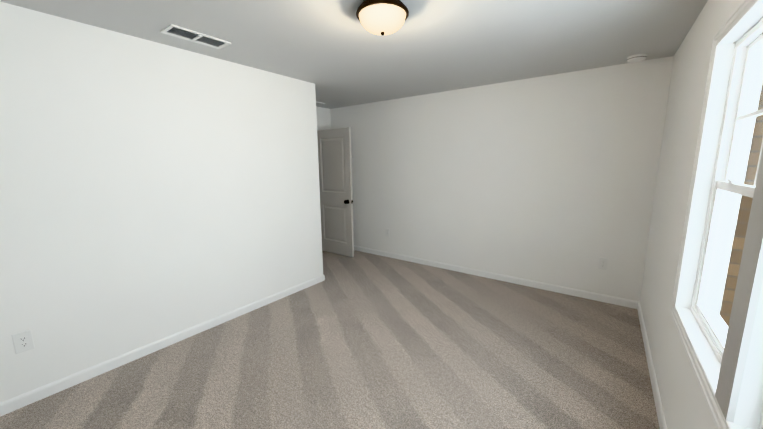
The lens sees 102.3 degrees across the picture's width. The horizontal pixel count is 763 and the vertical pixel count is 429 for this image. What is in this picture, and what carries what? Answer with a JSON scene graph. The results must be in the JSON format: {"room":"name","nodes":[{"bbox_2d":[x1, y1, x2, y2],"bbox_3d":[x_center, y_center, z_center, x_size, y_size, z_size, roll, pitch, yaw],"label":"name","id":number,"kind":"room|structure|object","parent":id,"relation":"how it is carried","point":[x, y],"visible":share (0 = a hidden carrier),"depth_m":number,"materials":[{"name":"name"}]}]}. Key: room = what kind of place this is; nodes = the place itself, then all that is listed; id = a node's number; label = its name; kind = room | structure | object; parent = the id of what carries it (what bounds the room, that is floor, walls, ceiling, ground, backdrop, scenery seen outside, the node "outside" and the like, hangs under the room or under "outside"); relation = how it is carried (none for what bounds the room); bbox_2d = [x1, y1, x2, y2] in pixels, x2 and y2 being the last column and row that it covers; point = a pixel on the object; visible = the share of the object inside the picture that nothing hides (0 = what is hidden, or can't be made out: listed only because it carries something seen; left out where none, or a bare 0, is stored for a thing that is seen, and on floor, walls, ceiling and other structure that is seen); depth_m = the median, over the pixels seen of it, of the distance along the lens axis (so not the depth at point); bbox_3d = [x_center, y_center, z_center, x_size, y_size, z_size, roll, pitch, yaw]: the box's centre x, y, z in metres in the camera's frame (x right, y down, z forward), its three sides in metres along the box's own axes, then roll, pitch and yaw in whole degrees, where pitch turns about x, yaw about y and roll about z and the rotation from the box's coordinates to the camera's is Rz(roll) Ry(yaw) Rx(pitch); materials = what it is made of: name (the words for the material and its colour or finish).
{"room":"empty bedroom","nodes":[
{"label":"empty bedroom","id":0,"kind":"room"},
{"bbox_2d":[0,2,322,402],"bbox_3d":[-2.298,-0.149,2.783,1.210,2.440,3.520,6,12,36],"label":"wall","id":1,"kind":"structure","parent":0,"point":[151,191],"depth_m":2.33,"materials":[{"name":"paint"}]},
{"bbox_2d":[12,330,34,353],"bbox_3d":[-2.259,0.803,1.940,0.008,0.128,0.080,6,12,36],"label":"outlet","id":2,"kind":"object","parent":1,"relation":"attached to","point":[22,341],"visible":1,"depth_m":1.94,"materials":[{"name":"white plastic"}]},
{"bbox_2d":[0,275,324,416],"bbox_3d":[-1.754,1.061,2.675,0.013,0.080,3.413,6,12,36],"label":"baseboard","id":3,"kind":"structure","parent":1,"relation":"attached to","point":[29,397],"depth_m":2.41,"materials":[{"name":"white wood"}]},
{"bbox_2d":[316,106,330,129],"bbox_3d":[-1.276,-0.543,5.074,0.120,2.440,1.440,6,12,36],"label":"wall","id":4,"kind":"structure","parent":0,"point":[323,118],"depth_m":5.21,"materials":[{"name":"paint"}]},
{"bbox_2d":[317,127,353,257],"bbox_3d":[-0.772,-0.345,5.027,0.778,2.032,0.175,6,12,36],"label":"door","id":5,"kind":"structure","parent":4,"relation":"in","point":[335,173],"depth_m":4.98,"materials":[{"name":"grey paint"}]},
{"bbox_2d":[0,250,659,428],"bbox_3d":[-0.940,1.115,2.914,5.920,0.120,5.200,6,12,36],"label":"floor","id":6,"kind":"structure","parent":0,"point":[361,340],"depth_m":2.31,"materials":[{"name":"carpet"}]},
{"bbox_2d":[0,0,707,108],"bbox_3d":[-0.963,-1.410,2.490,5.920,0.120,5.200,6,12,36],"label":"ceiling","id":7,"kind":"structure","parent":0,"point":[337,53],"depth_m":2.29,"materials":[{"name":"paint"}]},
{"bbox_2d":[160,24,230,48],"bbox_3d":[-1.359,-1.360,2.259,0.190,0.124,0.410,6,12,36],"label":"ceiling vent","id":8,"kind":"object","parent":7,"relation":"in","point":[190,35],"visible":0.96,"depth_m":2.25,"materials":[{"name":"white metal"}]},
{"bbox_2d":[356,0,408,35],"bbox_3d":[0.006,-1.166,1.846,0.316,0.166,0.316,6,12,36],"label":"flush-mount ceiling light","id":9,"kind":"object","parent":7,"relation":"attached to","point":[382,17],"visible":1,"depth_m":1.76,"materials":[{"name":"white glass"}]},
{"bbox_2d":[627,54,646,62],"bbox_3d":[2.300,-1.405,2.775,0.136,0.042,0.136,6,12,36],"label":"smoke detector","id":10,"kind":"object","parent":7,"relation":"attached to","point":[636,58],"visible":0.98,"depth_m":2.74,"materials":[{"name":"white plastic"}]},
{"bbox_2d":[330,56,673,301],"bbox_3d":[0.486,-0.481,4.608,5.760,2.440,0.120,6,12,36],"label":"wall","id":11,"kind":"structure","parent":0,"point":[550,179],"depth_m":3.65,"materials":[{"name":"paint"}]},
{"bbox_2d":[354,245,635,308],"bbox_3d":[0.878,0.739,4.448,4.320,0.080,0.013,6,12,36],"label":"baseboard","id":12,"kind":"structure","parent":11,"relation":"attached to","point":[559,289],"depth_m":3.87,"materials":[{"name":"white wood"}]},
{"bbox_2d":[598,257,607,269],"bbox_3d":[2.377,0.528,3.301,0.080,0.128,0.008,6,12,36],"label":"outlet","id":13,"kind":"object","parent":11,"relation":"attached to","point":[602,263],"visible":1,"depth_m":3.30,"materials":[{"name":"white plastic"}]},
{"bbox_2d":[640,0,762,428],"bbox_3d":[1.320,0.109,1.051,0.160,2.440,4.960,6,12,36],"label":"wall","id":14,"kind":"structure","parent":0,"point":[684,404],"depth_m":1.96,"materials":[{"name":"paint"}]},
{"bbox_2d":[636,301,666,428],"bbox_3d":[1.261,1.265,1.296,0.013,0.080,4.720,6,12,36],"label":"baseboard","id":15,"kind":"structure","parent":14,"relation":"attached to","point":[659,409],"depth_m":2.12,"materials":[{"name":"white wood"}]},
{"bbox_2d":[670,0,762,428],"bbox_3d":[1.167,-0.024,0.855,0.157,1.504,1.934,6,12,36],"label":"window","id":16,"kind":"structure","parent":14,"relation":"in","point":[727,187],"depth_m":1.43,"materials":[{"name":"white plastic"}]},
{"bbox_2d":[758,411,762,428],"bbox_3d":[0.914,0.045,0.456,0.089,1.350,0.827,6,12,36],"label":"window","id":17,"kind":"structure","parent":14,"relation":"in","point":[760,426],"depth_m":0.91,"materials":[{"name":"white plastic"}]},
{"bbox_3d":[17.176,4.340,0.480,52.000,0.200,70.000,6,12,36],"label":"ground","id":18,"kind":"structure","parent":0,"visible":0},
{"bbox_2d":[719,81,762,325],"bbox_3d":[5.846,0.222,3.573,3.450,7.100,2.100,6,12,36],"label":"stone wall","id":19,"kind":"structure","parent":18,"relation":"on","point":[733,271],"depth_m":3.51,"materials":[{"name":"beige stone"}]}
]}

